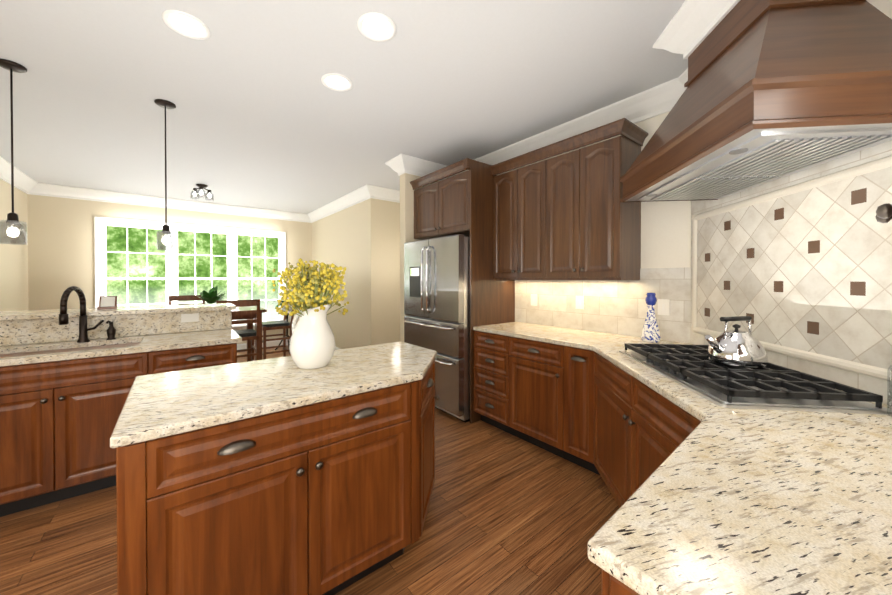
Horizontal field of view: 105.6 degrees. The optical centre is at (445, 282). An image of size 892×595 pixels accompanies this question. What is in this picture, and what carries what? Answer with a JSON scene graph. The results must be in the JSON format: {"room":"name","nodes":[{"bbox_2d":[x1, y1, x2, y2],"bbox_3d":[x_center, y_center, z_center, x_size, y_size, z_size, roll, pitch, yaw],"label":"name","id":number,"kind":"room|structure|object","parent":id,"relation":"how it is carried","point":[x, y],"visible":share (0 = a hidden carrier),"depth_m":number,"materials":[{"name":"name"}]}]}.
{"room":"kitchen","nodes":[
{"label":"kitchen","id":0,"kind":"room"},
{"bbox_2d":[0,179,27,311],"bbox_3d":[-3.616,-0.024,1.777,0.120,2.740,8.000,0,1,-39],"label":"wall","id":1,"kind":"structure","parent":0,"point":[13,277],"depth_m":4.42,"materials":[{"name":"paint"}]},
{"bbox_2d":[0,303,235,345],"bbox_3d":[-2.833,0.319,2.564,2.078,0.210,0.450,0,1,-39],"label":"breakfast bar","id":2,"kind":"object","parent":1,"relation":"attached to","point":[29,327],"visible":0.92,"depth_m":2.59,"materials":[{"name":"stone"}]},
{"bbox_2d":[97,296,116,309],"bbox_3d":[-2.716,0.162,2.720,0.110,0.100,0.090,0,1,-39],"label":"easel","id":3,"kind":"object","parent":2,"relation":"on","point":[107,302],"visible":1,"depth_m":2.71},
{"bbox_2d":[27,194,311,343],"bbox_3d":[-4.480,-0.062,6.126,3.950,2.740,0.120,0,1,-39],"label":"wall","id":4,"kind":"structure","parent":0,"point":[61,245],"depth_m":5.16,"materials":[{"name":"paint"}]},
{"bbox_2d":[94,217,285,329],"bbox_3d":[-4.394,-0.050,6.138,2.810,1.955,0.170,0,1,-39],"label":"window","id":5,"kind":"structure","parent":4,"relation":"in","point":[171,278],"depth_m":5.91,"materials":[{"name":"white wood"}]},
{"bbox_2d":[237,339,289,349],"bbox_3d":[-4.438,1.246,6.084,3.950,0.125,0.016,0,1,-39],"label":"baseboard","id":6,"kind":"structure","parent":4,"relation":"attached to","point":[268,344],"depth_m":6.79,"materials":[{"name":"white wood"}]},
{"bbox_2d":[0,345,619,594],"bbox_3d":[-1.381,1.361,3.494,6.100,0.060,8.480,0,1,-39],"label":"floor","id":7,"kind":"structure","parent":0,"point":[509,514],"depth_m":1.81,"materials":[{"name":"brown wood"}]},
{"bbox_2d":[0,342,236,516],"bbox_3d":[-2.556,0.902,2.174,2.018,0.880,0.628,0,1,-39],"label":"base cabinet","id":8,"kind":"object","parent":7,"relation":"on","point":[58,420],"visible":0.69,"depth_m":2.05,"materials":[{"name":"brown wood"}]},
{"bbox_2d":[0,329,241,365],"bbox_3d":[-2.551,0.445,2.187,2.048,0.035,0.608,0,1,-39],"label":"countertop","id":9,"kind":"structure","parent":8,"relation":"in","point":[157,342],"depth_m":2.35,"materials":[{"name":"beige stone"}]},
{"bbox_2d":[59,286,103,342],"bbox_3d":[-2.516,0.225,2.348,0.192,0.401,0.244,0,1,-39],"label":"bronze faucet","id":10,"kind":"object","parent":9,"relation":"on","point":[64,320],"visible":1,"depth_m":2.39,"materials":[{"name":"brown metal"}]},
{"bbox_2d":[106,320,115,339],"bbox_3d":[-2.475,0.351,2.499,0.052,0.147,0.089,0,1,-39],"label":"soap dispenser","id":11,"kind":"object","parent":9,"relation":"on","point":[111,331],"visible":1,"depth_m":2.50,"materials":[{"name":"brown metal"}]},
{"bbox_2d":[169,295,204,304],"bbox_3d":[-4.109,0.764,5.387,0.475,1.100,0.490,0,1,-39],"label":"chair","id":12,"kind":"object","parent":7,"relation":"on","point":[183,297],"visible":0.04,"depth_m":5.52,"materials":[{"name":"brown wood"}]},
{"bbox_2d":[216,299,259,360],"bbox_3d":[-2.768,0.772,4.474,0.475,1.100,0.490,0,1,-39],"label":"chair","id":13,"kind":"object","parent":7,"relation":"on","point":[252,335],"visible":0.56,"depth_m":4.41,"materials":[{"name":"brown wood"}]},
{"bbox_2d":[231,306,266,361],"bbox_3d":[-3.496,0.859,4.860,1.500,0.920,0.950,0,1,-39],"label":"table","id":14,"kind":"object","parent":7,"relation":"on","point":[246,316],"depth_m":4.96,"materials":[{"name":"brown wood"}]},
{"bbox_2d":[197,286,224,303],"bbox_3d":[-3.396,0.224,4.908,0.377,0.348,0.450,0,1,-39],"label":"table plant","id":15,"kind":"object","parent":14,"relation":"on","point":[211,296],"visible":0.62,"depth_m":4.87,"materials":[{"name":"green plant"}]},
{"bbox_2d":[116,377,423,594],"bbox_3d":[-0.768,0.907,1.587,1.047,0.880,0.740,0,1,-39],"label":"base cabinet","id":16,"kind":"object","parent":7,"relation":"on","point":[331,497],"depth_m":1.24,"materials":[{"name":"brown wood"}]},
{"bbox_2d":[110,341,436,447],"bbox_3d":[-0.636,0.449,1.701,1.420,0.035,0.780,0,1,-39],"label":"countertop","id":17,"kind":"structure","parent":16,"relation":"on","point":[159,405],"depth_m":1.41,"materials":[{"name":"beige stone"}]},
{"bbox_2d":[289,304,335,368],"bbox_3d":[-0.694,0.271,1.756,0.224,0.320,0.246,0,1,-39],"label":"vase","id":18,"kind":"object","parent":17,"relation":"on","point":[312,345],"visible":0.9,"depth_m":1.68,"materials":[{"name":"white ceramic"}]},
{"bbox_2d":[272,258,348,316],"bbox_3d":[-0.688,0.034,1.747,0.387,0.317,0.381,0,1,-39],"label":"flowers","id":19,"kind":"object","parent":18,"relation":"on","point":[313,289],"visible":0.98,"depth_m":1.68,"materials":[{"name":"yellow plant"}]},
{"bbox_2d":[262,298,293,358],"bbox_3d":[-2.781,0.763,5.557,0.490,1.100,0.475,0,1,-39],"label":"chair","id":20,"kind":"object","parent":7,"relation":"on","point":[284,324],"visible":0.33,"depth_m":5.44,"materials":[{"name":"brown wood"}]},
{"bbox_2d":[275,313,289,349],"bbox_3d":[-3.024,0.943,6.470,0.400,0.717,0.386,0,1,-39],"label":"floor plant","id":21,"kind":"object","parent":7,"relation":"on","point":[287,335],"visible":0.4,"depth_m":6.48,"materials":[{"name":"plant"}]},
{"bbox_2d":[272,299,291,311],"bbox_3d":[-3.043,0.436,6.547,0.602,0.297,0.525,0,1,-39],"label":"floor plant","id":22,"kind":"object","parent":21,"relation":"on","point":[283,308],"visible":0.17,"depth_m":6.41,"materials":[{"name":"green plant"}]},
{"bbox_2d":[424,360,438,522],"bbox_3d":[-0.242,0.904,2.006,0.389,0.880,0.740,0,1,-39],"label":"base cabinet","id":23,"kind":"object","parent":7,"relation":"on","point":[429,378],"depth_m":1.89,"materials":[{"name":"brown wood"}]},
{"bbox_2d":[404,234,469,422],"bbox_3d":[0.091,0.439,3.721,0.835,1.780,0.955,0,1,-39],"label":"refrigerator","id":24,"kind":"object","parent":7,"relation":"on","point":[437,290],"visible":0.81,"depth_m":3.30,"materials":[{"name":"silver metal"}]},
{"bbox_2d":[410,158,514,422],"bbox_3d":[0.158,0.083,3.756,0.688,2.490,0.988,0,1,-39],"label":"tall cabinet","id":25,"kind":"object","parent":7,"relation":"on","point":[461,203],"visible":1,"depth_m":3.33,"materials":[{"name":"brown wood"}]},
{"bbox_2d":[474,331,505,431],"bbox_3d":[0.633,0.893,3.231,0.608,0.880,0.429,0,1,-39],"label":"base cabinet","id":26,"kind":"object","parent":7,"relation":"on","point":[490,348],"depth_m":3.04,"materials":[{"name":"brown wood"}]},
{"bbox_2d":[506,336,561,455],"bbox_3d":[0.929,0.896,2.860,0.608,0.880,0.520,0,1,-39],"label":"base cabinet","id":27,"kind":"object","parent":7,"relation":"on","point":[533,368],"depth_m":2.68,"materials":[{"name":"brown wood"}]},
{"bbox_2d":[558,345,637,478],"bbox_3d":[1.165,0.899,2.563,0.608,0.880,0.238,0,1,-39],"label":"base cabinet","id":28,"kind":"object","parent":7,"relation":"on","point":[624,435],"depth_m":2.24,"materials":[{"name":"brown wood"}]},
{"bbox_2d":[601,420,700,594],"bbox_3d":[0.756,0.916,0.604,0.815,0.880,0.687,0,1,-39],"label":"base cabinet","id":29,"kind":"object","parent":7,"relation":"on","point":[610,585],"depth_m":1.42,"materials":[{"name":"brown wood"}]},
{"bbox_2d":[473,322,891,457],"bbox_3d":[1.009,0.446,2.078,1.453,0.035,2.696,0,1,-39],"label":"countertop","id":30,"kind":"structure","parent":29,"relation":"on","point":[871,432],"depth_m":1.19,"materials":[{"name":"beige stone"}]},
{"bbox_2d":[641,293,660,342],"bbox_3d":[1.475,0.249,2.436,0.120,0.352,0.120,0,1,-39],"label":"bottle","id":31,"kind":"object","parent":30,"relation":"on","point":[650,331],"visible":1,"depth_m":2.41,"materials":[{"name":"ceramic"}]},
{"bbox_2d":[619,343,891,414],"bbox_3d":[1.278,0.405,1.605,0.530,0.055,0.930,0,0,6],"label":"gas cooktop","id":32,"kind":"object","parent":30,"relation":"in","point":[694,368],"visible":0.9,"depth_m":1.30,"materials":[{"name":"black metal"}]},
{"bbox_2d":[705,316,767,367],"bbox_3d":[1.349,0.269,1.579,0.266,0.216,0.220,0,1,-39],"label":"kettle","id":33,"kind":"object","parent":32,"relation":"on","point":[737,347],"visible":1,"depth_m":1.54,"materials":[{"name":"silver metal"}]},
{"bbox_2d":[887,365,891,416],"bbox_3d":[1.475,0.336,1.081,0.080,0.201,0.080,0,1,-39],"label":"canister","id":34,"kind":"object","parent":30,"relation":"on","point":[889,382],"depth_m":1.11,"materials":[{"name":"silver metal"}]},
{"bbox_2d":[587,402,891,594],"bbox_3d":[0.925,0.455,1.017,1.620,0.035,1.140,0,1,-39],"label":"countertop","id":35,"kind":"structure","parent":29,"relation":"on","point":[725,501],"depth_m":0.63,"materials":[{"name":"beige stone"}]},
{"bbox_3d":[-2.785,0.794,2.485,2.048,1.090,0.100,0,1,-39],"label":"breakfast bar","id":36,"kind":"object","parent":7,"relation":"on","visible":0},
{"bbox_2d":[181,313,198,322],"bbox_3d":[-2.174,0.301,2.874,0.120,0.070,0.006,0,1,-39],"label":"outlet","id":37,"kind":"object","parent":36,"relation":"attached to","point":[193,317],"visible":1,"depth_m":2.87,"materials":[{"name":"white plastic"}]},
{"bbox_2d":[312,200,367,348],"bbox_3d":[-2.041,-0.064,6.331,0.120,2.740,2.840,0,1,-39],"label":"wall","id":38,"kind":"structure","parent":0,"point":[339,238],"depth_m":5.76,"materials":[{"name":"paint"}]},
{"bbox_2d":[0,68,687,222],"bbox_3d":[-1.784,-1.326,3.149,4.470,0.160,7.880,0,1,-39],"label":"crown molding","id":39,"kind":"structure","parent":38,"relation":"attached to","point":[663,98],"depth_m":4.01,"materials":[{"name":"white paint"}]},
{"bbox_2d":[0,0,687,213],"bbox_3d":[-1.381,-1.439,3.469,6.100,0.060,8.480,0,1,-39],"label":"ceiling","id":40,"kind":"structure","parent":0,"point":[261,115],"depth_m":2.41,"materials":[{"name":"paint"}]},
{"bbox_2d":[0,58,26,244],"bbox_3d":[-2.794,-0.823,2.180,0.130,1.150,0.128,0,1,-39],"label":"pendant light","id":41,"kind":"object","parent":40,"relation":"hanging from","point":[13,232],"visible":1,"depth_m":2.17,"materials":[{"name":"black metal"}]},
{"bbox_2d":[154,99,175,250],"bbox_3d":[-2.198,-0.827,2.655,0.130,1.150,0.128,0,1,-39],"label":"pendant light","id":42,"kind":"object","parent":40,"relation":"hanging from","point":[165,231],"visible":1,"depth_m":2.65,"materials":[{"name":"black metal"}]},
{"bbox_2d":[162,10,210,39],"bbox_3d":[-1.404,-1.390,1.835,0.210,0.010,0.210,0,1,-39],"label":"recessed light","id":43,"kind":"object","parent":40,"relation":"in","point":[186,24],"visible":1,"depth_m":1.83,"materials":[{"name":"white"}]},
{"bbox_2d":[190,184,213,200],"bbox_3d":[-3.546,-1.322,4.929,0.282,0.200,0.267,0,1,-39],"label":"ceiling light","id":44,"kind":"object","parent":40,"relation":"hanging from","point":[196,193],"visible":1,"depth_m":4.91,"materials":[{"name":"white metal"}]},
{"bbox_2d":[321,73,352,90],"bbox_3d":[-0.761,-1.395,2.366,0.210,0.010,0.210,0,1,-39],"label":"recessed light","id":45,"kind":"object","parent":40,"relation":"in","point":[335,81],"visible":1,"depth_m":2.36,"materials":[{"name":"white"}]},
{"bbox_2d":[357,12,395,41],"bbox_3d":[-0.377,-1.390,1.851,0.210,0.010,0.210,0,1,-39],"label":"recessed light","id":46,"kind":"object","parent":40,"relation":"in","point":[377,27],"visible":1,"depth_m":1.84,"materials":[{"name":"white"}]},
{"bbox_2d":[619,0,891,201],"bbox_3d":[1.335,-0.941,1.587,0.586,0.901,1.082,0,0,6],"label":"wood range hood","id":47,"kind":"object","parent":40,"relation":"hanging from","point":[776,90],"visible":0.98,"depth_m":1.25,"materials":[{"name":"brown wood"}]},
{"bbox_2d":[367,198,399,345],"bbox_3d":[-0.915,-0.055,5.336,0.640,2.740,0.120,0,1,-39],"label":"wall","id":48,"kind":"structure","parent":0,"point":[383,260],"depth_m":5.22,"materials":[{"name":"paint"}]},
{"bbox_2d":[400,173,437,341],"bbox_3d":[-0.211,-0.045,4.171,0.750,2.740,0.120,0,1,-39],"label":"wall","id":49,"kind":"structure","parent":0,"point":[406,212],"depth_m":3.93,"materials":[{"name":"paint"}]},
{"bbox_2d":[498,112,691,343],"bbox_3d":[0.522,-0.043,3.950,0.120,2.740,4.080,0,1,-39],"label":"wall","id":50,"kind":"structure","parent":0,"point":[665,234],"depth_m":2.50,"materials":[{"name":"paint"}]},
{"bbox_2d":[489,118,647,279],"bbox_3d":[0.981,-0.577,2.951,0.398,1.115,1.283,0,1,-39],"label":"upper cabinet","id":51,"kind":"object","parent":50,"relation":"attached to","point":[569,216],"visible":1,"depth_m":2.70,"materials":[{"name":"brown wood"}]},
{"bbox_2d":[515,267,690,342],"bbox_3d":[1.221,0.154,2.968,0.012,0.528,1.570,0,1,-39],"label":"backsplash","id":52,"kind":"structure","parent":50,"relation":"attached to","point":[620,307],"depth_m":2.78,"materials":[{"name":"tile"}]},
{"bbox_2d":[531,294,536,305],"bbox_3d":[0.879,0.174,3.382,0.008,0.115,0.075,0,1,-39],"label":"outlet","id":53,"kind":"object","parent":52,"relation":"attached to","point":[533,296],"depth_m":3.37,"materials":[{"name":"white plastic"}]},
{"bbox_2d":[576,296,583,308],"bbox_3d":[1.184,0.178,2.999,0.008,0.115,0.075,0,1,-39],"label":"outlet","id":54,"kind":"object","parent":52,"relation":"attached to","point":[579,299],"depth_m":2.99,"materials":[{"name":"white plastic"}]},
{"bbox_2d":[658,299,669,314],"bbox_3d":[1.595,0.182,2.483,0.008,0.115,0.075,0,1,-39],"label":"outlet","id":55,"kind":"object","parent":52,"relation":"attached to","point":[663,306],"depth_m":2.48,"materials":[{"name":"white plastic"}]},
{"bbox_2d":[691,155,891,381],"bbox_3d":[1.617,-0.052,1.528,0.010,0.720,1.528,0,0,6],"label":"tile backsplash","id":56,"kind":"structure","parent":0,"point":[809,270],"depth_m":1.50,"materials":[{"name":"tile"}]},
{"bbox_2d":[694,0,891,403],"bbox_3d":[1.710,-0.022,1.553,0.170,2.740,1.598,0,0,6],"label":"wall","id":57,"kind":"structure","parent":0,"point":[884,7],"depth_m":1.23,"materials":[{"name":"paint"}]},
{"bbox_2d":[691,140,891,404],"bbox_3d":[1.620,-0.086,1.562,0.012,1.033,1.598,0,0,6],"label":"backsplash border","id":58,"kind":"object","parent":57,"relation":"attached to","point":[878,386],"visible":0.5,"depth_m":1.47,"materials":[{"name":"tile"}]},
{"bbox_3d":[0.268,-0.006,-0.319,3.580,2.740,0.120,0,1,-39],"label":"wall","id":59,"kind":"structure","parent":0,"visible":0},
{"bbox_2d":[875,203,891,222],"bbox_3d":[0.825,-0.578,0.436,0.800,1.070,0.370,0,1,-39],"label":"pot filler","id":60,"kind":"object","parent":59,"relation":"attached to","point":[883,213],"visible":1,"depth_m":0.54,"materials":[{"name":"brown metal"}]},
{"label":"outside","id":61,"kind":"structure","parent":0,"visible":0},
{"bbox_2d":[106,226,278,320],"bbox_3d":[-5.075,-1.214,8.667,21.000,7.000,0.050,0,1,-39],"label":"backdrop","id":62,"kind":"structure","parent":61,"point":[117,262],"depth_m":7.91,"materials":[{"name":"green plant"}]}
]}

